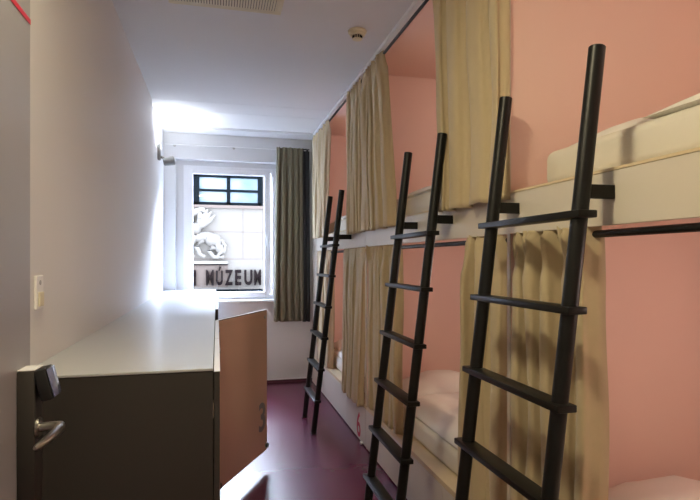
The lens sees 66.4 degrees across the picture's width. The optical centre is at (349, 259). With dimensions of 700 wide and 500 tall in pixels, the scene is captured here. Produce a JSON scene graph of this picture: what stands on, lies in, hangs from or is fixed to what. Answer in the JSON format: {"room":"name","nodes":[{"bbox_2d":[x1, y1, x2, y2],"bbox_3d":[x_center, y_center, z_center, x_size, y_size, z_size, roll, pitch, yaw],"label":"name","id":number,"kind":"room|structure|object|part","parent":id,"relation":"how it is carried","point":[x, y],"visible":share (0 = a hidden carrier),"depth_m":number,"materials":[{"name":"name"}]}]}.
{"room":"dormitory","nodes":[
{"label":"dormitory","id":0,"kind":"room"},
{"bbox_2d":[30,0,163,365],"bbox_3d":[-1.324,0.005,2.736,0.120,2.890,7.350,0,0,-14],"label":"wall","id":1,"kind":"structure","parent":0,"point":[97,175],"depth_m":2.39,"materials":[{"name":"paint"}]},
{"bbox_2d":[0,0,64,499],"bbox_3d":[-0.661,0.366,0.899,0.150,2.152,0.932,0,0,-14],"label":"door","id":2,"kind":"structure","parent":1,"relation":"in","point":[24,387],"depth_m":1.25,"materials":[{"name":"grey laminate"}]},
{"bbox_3d":[-0.700,0.400,1.227,0.067,0.048,0.172,0,0,-14],"label":"handle","id":3,"kind":"part","parent":2,"relation":"part of","materials":[{"name":"silver metal"}]},
{"bbox_2d":[34,275,43,309],"bbox_3d":[-1.005,0.104,1.734,0.015,0.108,0.070,0,0,-14],"label":"light switch","id":4,"kind":"object","parent":1,"relation":"attached to","point":[38,280],"visible":1,"depth_m":1.71,"materials":[{"name":"white plastic"}]},
{"bbox_2d":[157,143,174,165],"bbox_3d":[-1.862,-1.065,5.431,0.173,0.220,0.093,0,0,-14],"label":"wall spotlight","id":5,"kind":"object","parent":1,"relation":"attached to","point":[167,161],"visible":1,"depth_m":5.40,"materials":[{"name":"grey metal"}]},
{"bbox_3d":[-1.931,-1.093,5.414,0.030,0.165,0.060,0,0,-14],"label":"plate","id":6,"kind":"part","parent":5,"relation":"part of","materials":[{"name":"grey metal"}]},
{"bbox_2d":[164,132,311,378],"bbox_3d":[-0.822,0.005,6.493,2.703,2.890,0.300,0,0,-14],"label":"wall","id":7,"kind":"structure","parent":0,"point":[288,342],"depth_m":6.25,"materials":[{"name":"paint"}]},
{"bbox_2d":[176,160,275,302],"bbox_3d":[-1.411,-0.328,6.254,1.190,1.645,0.220,0,0,-14],"label":"window","id":8,"kind":"structure","parent":7,"relation":"in","point":[185,169],"depth_m":6.21,"materials":[{"name":"paint"}]},
{"bbox_3d":[-1.402,0.480,6.221,1.186,0.029,0.150,0,0,-14],"label":"sill","id":9,"kind":"part","parent":8,"relation":"part of","materials":[{"name":"white"}]},
{"bbox_3d":[-0.979,-0.235,6.362,0.026,0.150,0.044,0,0,-14],"label":"handle","id":10,"kind":"part","parent":8,"relation":"part of","materials":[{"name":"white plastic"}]},
{"bbox_2d":[165,143,309,150],"bbox_3d":[-1.269,-1.295,6.189,1.653,0.028,0.076,0,0,-14],"label":"rail","id":11,"kind":"object","parent":7,"relation":"attached to","point":[174,145],"visible":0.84,"depth_m":6.10,"materials":[{"name":"white plastic"}]},
{"bbox_2d":[274,147,309,321],"bbox_3d":[-0.677,-0.293,6.290,0.432,2.053,0.079,0,0,-16],"label":"window curtain","id":12,"kind":"object","parent":11,"relation":"hanging from","point":[292,192],"visible":1,"depth_m":6.28,"materials":[{"name":"green fabric"}]},
{"bbox_2d":[267,377,306,379],"bbox_3d":[-0.990,1.411,6.290,1.103,0.009,0.014,0,0,-14],"label":"trim","id":13,"kind":"structure","parent":7,"relation":"attached to","point":[302,377],"depth_m":6.35,"materials":[{"name":"white plastic"}]},
{"bbox_2d":[267,378,311,382],"bbox_3d":[-0.990,1.433,6.291,1.103,0.035,0.012,0,0,-14],"label":"baseboard","id":14,"kind":"structure","parent":7,"relation":"attached to","point":[303,379],"depth_m":6.34,"materials":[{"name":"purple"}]},
{"bbox_2d":[312,140,316,384],"bbox_3d":[-0.412,0.005,6.282,0.024,2.890,0.307,0,0,-14],"label":"trim","id":15,"kind":"structure","parent":7,"relation":"attached to","point":[314,241],"depth_m":6.26,"materials":[{"name":"beige laminate"}]},
{"bbox_2d":[112,0,413,139],"bbox_3d":[0.066,-1.500,3.082,2.985,0.120,7.350,0,0,-14],"label":"ceiling","id":16,"kind":"structure","parent":0,"point":[199,66],"depth_m":3.80,"materials":[{"name":"paint"}]},
{"bbox_2d":[168,0,283,14],"bbox_3d":[-0.641,-1.434,2.788,0.620,0.012,0.540,0,0,-14],"label":"ceiling vent","id":17,"kind":"object","parent":16,"relation":"in","point":[274,7],"visible":1,"depth_m":3.00,"materials":[{"name":"beige metal"}]},
{"bbox_2d":[166,125,310,134],"bbox_3d":[-1.207,-1.434,5.913,1.560,0.012,0.070,0,0,-14],"label":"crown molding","id":18,"kind":"structure","parent":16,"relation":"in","point":[170,126],"depth_m":5.90,"materials":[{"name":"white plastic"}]},
{"bbox_2d":[348,27,366,41],"bbox_3d":[0.046,-1.411,3.360,0.119,0.058,0.119,0,0,-14],"label":"smoke detector","id":19,"kind":"object","parent":16,"relation":"attached to","point":[356,33],"visible":1,"depth_m":3.33,"materials":[{"name":"beige plastic"}]},
{"bbox_2d":[220,381,406,499],"bbox_3d":[0.102,1.500,2.936,2.985,0.100,7.050,0,0,-14],"label":"floor","id":20,"kind":"structure","parent":0,"point":[297,463],"depth_m":3.85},
{"bbox_2d":[42,338,220,499],"bbox_3d":[-0.767,0.899,1.975,0.591,1.101,0.733,0,0,-14],"label":"locker","id":21,"kind":"object","parent":20,"relation":"on","point":[139,436],"visible":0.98,"depth_m":1.63,"materials":[{"name":"grey laminate"}]},
{"bbox_2d":[39,290,215,377],"bbox_3d":[-1.254,0.344,3.852,0.552,0.008,4.615,0,0,-14],"label":"cabinet top","id":22,"kind":"structure","parent":21,"relation":"on","point":[172,331],"depth_m":2.21,"materials":[{"name":"grey laminate"}]},
{"bbox_3d":[-0.508,0.847,2.040,0.018,0.990,0.727,0,0,-14],"label":"door","id":23,"kind":"part","parent":21,"relation":"part of","materials":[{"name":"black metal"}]},
{"bbox_2d":[215,301,218,319],"bbox_3d":[-1.298,0.899,4.115,0.591,1.101,0.733,0,0,-14],"label":"locker","id":24,"kind":"object","parent":20,"relation":"on","point":[216,302],"visible":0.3,"depth_m":4.12,"materials":[{"name":"grey laminate"}]},
{"bbox_2d":[214,320,221,488],"bbox_3d":[-0.944,0.899,2.688,0.591,1.101,0.733,0,0,-14],"label":"locker","id":25,"kind":"object","parent":20,"relation":"on","point":[217,329],"visible":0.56,"depth_m":2.91,"materials":[{"name":"grey laminate"}]},
{"bbox_2d":[219,309,268,486],"bbox_3d":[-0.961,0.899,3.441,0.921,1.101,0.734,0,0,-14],"label":"door","id":26,"kind":"structure","parent":25,"relation":"attached to","point":[243,337],"depth_m":3.40,"materials":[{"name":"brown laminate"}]},
{"bbox_2d":[302,190,351,434],"bbox_3d":[-0.213,0.429,4.722,0.349,2.042,0.552,0,0,-14],"label":"ladder","id":27,"kind":"object","parent":20,"relation":"on","point":[309,392],"visible":1,"depth_m":4.50,"materials":[{"name":"black metal"}]},
{"bbox_3d":[-0.300,0.428,4.942,0.287,2.041,0.046,0,0,-14],"label":"rail","id":28,"kind":"part","parent":27,"relation":"part of","materials":[{"name":"black metal"}]},
{"bbox_3d":[-0.187,0.428,4.487,0.287,2.041,0.046,0,0,-14],"label":"rail","id":29,"kind":"part","parent":27,"relation":"part of","materials":[{"name":"black metal"}]},
{"bbox_2d":[313,73,365,446],"bbox_3d":[0.337,0.005,5.234,1.056,2.889,2.065,0,0,-14],"label":"bunk bed","id":30,"kind":"object","parent":20,"relation":"on","point":[354,416],"visible":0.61,"depth_m":5.63,"materials":[{"name":"paint"}]},
{"bbox_2d":[312,119,330,238],"bbox_3d":[-0.324,-0.824,5.752,0.065,1.179,0.921,0,0,-14],"label":"curtain","id":31,"kind":"object","parent":30,"relation":"hanging from","point":[322,139],"visible":0.98,"depth_m":5.65,"materials":[{"name":"beige fabric"}]},
{"bbox_2d":[317,250,334,368],"bbox_3d":[-0.277,0.500,5.774,0.098,1.230,0.642,0,0,-14],"label":"curtain","id":32,"kind":"object","parent":30,"relation":"hanging from","point":[329,355],"visible":0.52,"depth_m":5.49,"materials":[{"name":"beige fabric"}]},
{"bbox_3d":[-0.196,1.293,5.419,0.018,0.290,1.439,0,0,-14],"label":"drawer","id":33,"kind":"part","parent":30,"relation":"part of","materials":[{"name":"beige laminate"}]},
{"bbox_2d":[329,219,345,233],"bbox_3d":[0.352,-0.336,5.236,0.840,0.135,1.998,0,0,-14],"label":"mattress","id":34,"kind":"object","parent":30,"relation":"on","point":[343,222],"visible":0.02,"depth_m":5.29,"materials":[{"name":"white fabric"}]},
{"bbox_3d":[0.367,-1.435,5.231,0.960,0.007,2.046,0,0,-14],"label":"panel","id":35,"kind":"part","parent":30,"relation":"part of","materials":[{"name":"paint"}]},
{"bbox_3d":[0.106,0.005,6.230,0.984,2.889,0.018,0,0,-14],"label":"panel","id":36,"kind":"part","parent":30,"relation":"part of","materials":[{"name":"paint"}]},
{"bbox_3d":[-0.120,-0.180,5.109,0.019,0.156,2.045,0,0,-14],"label":"rail","id":37,"kind":"part","parent":30,"relation":"part of","materials":[{"name":"beige laminate"}]},
{"bbox_3d":[-0.152,-1.385,5.111,0.019,0.019,2.064,0,0,-14],"label":"curtain rod","id":38,"kind":"part","parent":30,"relation":"part of","materials":[{"name":"black metal"}]},
{"bbox_2d":[333,347,364,391],"bbox_3d":[0.352,1.048,5.236,0.840,0.135,1.998,0,0,-14],"label":"mattress","id":39,"kind":"object","parent":30,"relation":"on","point":[337,361],"visible":0.02,"depth_m":5.42,"materials":[{"name":"white fabric"}]},
{"bbox_2d":[334,339,341,349],"bbox_3d":[0.183,0.903,5.981,0.720,0.153,0.420,0,0,-14],"label":"pillow","id":40,"kind":"object","parent":39,"relation":"on","point":[338,345],"visible":0.12,"depth_m":5.85,"materials":[{"name":"white fabric"}]},
{"bbox_2d":[334,349,364,375],"bbox_3d":[0.413,0.920,5.014,0.830,0.120,1.518,0,0,-14],"label":"duvet","id":41,"kind":"object","parent":39,"relation":"on","point":[339,352],"visible":0.05,"depth_m":5.42,"materials":[{"name":"white fabric"}]},
{"bbox_2d":[341,247,364,406],"bbox_3d":[0.013,0.518,4.511,0.095,1.270,0.772,0,0,-14],"label":"curtain","id":42,"kind":"object","parent":30,"relation":"hanging from","point":[353,321],"visible":0.97,"depth_m":4.41,"materials":[{"name":"beige fabric"}]},
{"bbox_2d":[346,78,361,234],"bbox_3d":[0.033,-0.811,4.328,0.061,1.203,0.437,0,0,-14],"label":"curtain","id":43,"kind":"object","parent":30,"relation":"hanging from","point":[353,129],"visible":0.98,"depth_m":4.28,"materials":[{"name":"beige fabric"}]},
{"bbox_3d":[0.053,1.293,4.418,0.018,0.290,0.616,0,0,-14],"label":"drawer","id":44,"kind":"part","parent":30,"relation":"part of","materials":[{"name":"beige laminate"}]},
{"bbox_2d":[363,132,452,499],"bbox_3d":[0.282,0.420,2.778,0.326,2.060,0.555,0,0,-14],"label":"ladder","id":45,"kind":"object","parent":20,"relation":"on","point":[402,455],"visible":1,"depth_m":2.63,"materials":[{"name":"black metal"}]},
{"bbox_3d":[0.210,0.419,3.003,0.294,2.059,0.046,0,0,-14],"label":"rail","id":46,"kind":"part","parent":45,"relation":"part of","materials":[{"name":"black metal"}]},
{"bbox_3d":[0.324,0.419,2.546,0.294,2.059,0.046,0,0,-14],"label":"rail","id":47,"kind":"part","parent":45,"relation":"part of","materials":[{"name":"black metal"}]},
{"bbox_2d":[360,0,506,499],"bbox_3d":[0.836,0.005,3.227,1.056,2.889,2.070,0,0,-14],"label":"bunk bed","id":48,"kind":"object","parent":20,"relation":"on","point":[409,48],"visible":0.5,"depth_m":4.16,"materials":[{"name":"paint"}]},
{"bbox_2d":[360,50,396,231],"bbox_3d":[0.179,-0.809,3.736,0.061,1.198,0.726,0,0,-14],"label":"curtain","id":49,"kind":"object","parent":48,"relation":"hanging from","point":[379,195],"visible":1,"depth_m":3.65,"materials":[{"name":"beige fabric"}]},
{"bbox_2d":[365,244,403,435],"bbox_3d":[0.235,0.501,3.735,0.090,1.232,0.737,0,0,-14],"label":"curtain","id":50,"kind":"object","parent":48,"relation":"hanging from","point":[379,260],"visible":0.67,"depth_m":3.63,"materials":[{"name":"beige fabric"}]},
{"bbox_3d":[0.303,1.293,3.413,0.018,0.290,1.444,0,0,-14],"label":"drawer","id":51,"kind":"part","parent":48,"relation":"part of","materials":[{"name":"beige laminate"}]},
{"bbox_3d":[0.347,-1.385,3.105,0.019,0.019,2.069,0,0,-14],"label":"curtain rod","id":52,"kind":"part","parent":48,"relation":"part of","materials":[{"name":"black metal"}]},
{"bbox_3d":[0.865,-1.435,3.225,0.960,0.007,2.050,0,0,-14],"label":"panel","id":53,"kind":"part","parent":48,"relation":"part of","materials":[{"name":"paint"}]},
{"bbox_2d":[397,191,430,215],"bbox_3d":[0.851,-0.336,3.229,0.840,0.135,2.003,0,0,-14],"label":"mattress","id":54,"kind":"object","parent":48,"relation":"on","point":[419,203],"visible":0.02,"depth_m":3.26,"materials":[{"name":"white fabric"}]},
{"bbox_2d":[398,185,431,199],"bbox_3d":[0.911,-0.437,3.007,0.830,0.067,1.523,0,0,-14],"label":"duvet","id":55,"kind":"object","parent":54,"relation":"on","point":[425,189],"visible":0.04,"depth_m":3.28,"materials":[{"name":"white fabric"}]},
{"bbox_3d":[0.604,0.005,4.226,0.984,2.889,0.018,0,0,-14],"label":"panel","id":56,"kind":"part","parent":48,"relation":"part of","materials":[{"name":"paint"}]},
{"bbox_2d":[403,407,457,475],"bbox_3d":[0.851,1.048,3.229,0.840,0.135,2.003,0,0,-14],"label":"mattress","id":57,"kind":"object","parent":48,"relation":"on","point":[444,451],"visible":0.02,"depth_m":2.99,"materials":[{"name":"white fabric"}]},
{"bbox_2d":[403,392,458,449],"bbox_3d":[0.911,0.922,3.007,0.830,0.116,1.523,0,0,-14],"label":"duvet","id":58,"kind":"object","parent":57,"relation":"on","point":[439,412],"visible":0.19,"depth_m":3.17,"materials":[{"name":"white fabric"}]},
{"bbox_2d":[403,370,459,396],"bbox_3d":[0.681,0.901,3.977,0.720,0.157,0.420,0,0,-14],"label":"pillow","id":59,"kind":"object","parent":57,"relation":"on","point":[430,381],"visible":0.38,"depth_m":3.83,"materials":[{"name":"white fabric"}]},
{"bbox_3d":[0.379,-0.180,3.103,0.019,0.156,2.050,0,0,-14],"label":"rail","id":60,"kind":"part","parent":48,"relation":"part of","materials":[{"name":"beige laminate"}]},
{"bbox_3d":[0.400,-0.080,3.108,0.023,0.023,2.048,0,0,-14],"label":"curtain rod","id":61,"kind":"part","parent":48,"relation":"part of","materials":[{"name":"black metal"}]},
{"bbox_3d":[0.552,1.293,2.409,0.018,0.290,0.616,0,0,-14],"label":"drawer","id":62,"kind":"part","parent":48,"relation":"part of","materials":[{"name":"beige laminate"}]},
{"bbox_2d":[433,0,509,212],"bbox_3d":[0.510,-0.821,2.406,0.059,1.182,0.717,0,0,-14],"label":"curtain","id":63,"kind":"object","parent":48,"relation":"hanging from","point":[472,37],"visible":0.91,"depth_m":2.30,"materials":[{"name":"beige fabric"}]},
{"bbox_2d":[458,235,506,499],"bbox_3d":[0.580,0.503,2.333,0.120,1.230,0.414,0,0,-14],"label":"curtain","id":64,"kind":"object","parent":48,"relation":"hanging from","point":[491,426],"visible":0.5,"depth_m":2.30,"materials":[{"name":"beige fabric"}]},
{"bbox_2d":[454,44,614,499],"bbox_3d":[0.540,0.420,1.742,0.326,2.060,0.582,0,0,-14],"label":"ladder","id":65,"kind":"object","parent":20,"relation":"on","point":[558,403],"visible":1,"depth_m":1.53,"materials":[{"name":"black metal"}]},
{"bbox_3d":[0.465,0.419,1.979,0.294,2.059,0.046,0,0,-14],"label":"rail","id":66,"kind":"part","parent":65,"relation":"part of","materials":[{"name":"black metal"}]},
{"bbox_3d":[0.585,0.419,1.496,0.294,2.059,0.046,0,0,-14],"label":"rail","id":67,"kind":"part","parent":65,"relation":"part of","materials":[{"name":"black metal"}]},
{"bbox_2d":[507,0,699,499],"bbox_3d":[1.335,0.005,1.221,1.056,2.889,2.065,0,0,-14],"label":"bunk bed","id":68,"kind":"object","parent":20,"relation":"on","point":[650,230],"visible":0.69,"depth_m":2.21,"materials":[{"name":"paint"}]},
{"bbox_2d":[510,226,608,499],"bbox_3d":[0.702,0.498,1.866,0.123,1.231,0.466,0,0,-14],"label":"curtain","id":69,"kind":"object","parent":68,"relation":"hanging from","point":[539,256],"visible":0.73,"depth_m":1.82,"materials":[{"name":"beige fabric"}]},
{"bbox_3d":[0.878,-0.180,1.096,0.019,0.156,2.045,0,0,-14],"label":"rail","id":70,"kind":"part","parent":68,"relation":"part of","materials":[{"name":"beige laminate"}]},
{"bbox_2d":[547,105,699,181],"bbox_3d":[1.361,-0.336,1.179,0.840,0.135,1.908,0,0,-14],"label":"mattress","id":71,"kind":"object","parent":68,"relation":"on","point":[678,131],"visible":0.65,"depth_m":1.55,"materials":[{"name":"white fabric"}]},
{"bbox_2d":[569,117,652,146],"bbox_3d":[1.202,-0.458,1.881,0.720,0.108,0.420,0,0,-14],"label":"pillow","id":72,"kind":"object","parent":71,"relation":"on","point":[637,121],"visible":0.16,"depth_m":1.73,"materials":[{"name":"white fabric"}]},
{"bbox_2d":[644,93,699,118],"bbox_3d":[1.421,-0.437,0.957,0.830,0.067,1.428,0,0,-14],"label":"duvet","id":73,"kind":"object","parent":71,"relation":"on","point":[692,101],"visible":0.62,"depth_m":1.44,"materials":[{"name":"white fabric"}]},
{"bbox_3d":[0.896,-0.080,1.111,0.023,0.023,2.026,0,0,-14],"label":"curtain rod","id":74,"kind":"part","parent":68,"relation":"part of","materials":[{"name":"black metal"}]},
{"bbox_3d":[1.350,1.048,1.223,0.840,0.135,1.998,0,0,-14],"label":"mattress","id":75,"kind":"object","parent":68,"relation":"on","visible":0},
{"bbox_2d":[608,475,699,499],"bbox_3d":[1.180,0.902,1.968,0.720,0.156,0.420,0,0,-14],"label":"pillow","id":76,"kind":"object","parent":75,"relation":"on","point":[673,487],"visible":0.85,"depth_m":1.95,"materials":[{"name":"white fabric"}]},
{"label":"outside","id":77,"kind":"structure","parent":0,"visible":0},
{"bbox_3d":[-2.503,6.050,10.069,24.000,0.200,7.250,0,0,-14],"label":"ground","id":78,"kind":"structure","parent":77,"visible":0},
{"bbox_2d":[193,174,271,293],"bbox_3d":[-3.124,1.100,12.568,18.000,9.700,0.900,0,0,-14],"label":"museum building","id":79,"kind":"structure","parent":78,"relation":"on","point":[228,210],"depth_m":12.69,"materials":[{"name":"stone"}]},
{"bbox_3d":[-3.970,-1.256,12.377,3.887,0.068,0.059,0,0,-14],"label":"window sill","id":80,"kind":"part","parent":79,"relation":"part of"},
{"bbox_3d":[-4.025,-1.654,12.493,3.837,0.723,0.010,0,0,-14],"label":"pane","id":81,"kind":"part","parent":79,"relation":"part of","materials":[{"name":"clear glass"}]}
]}

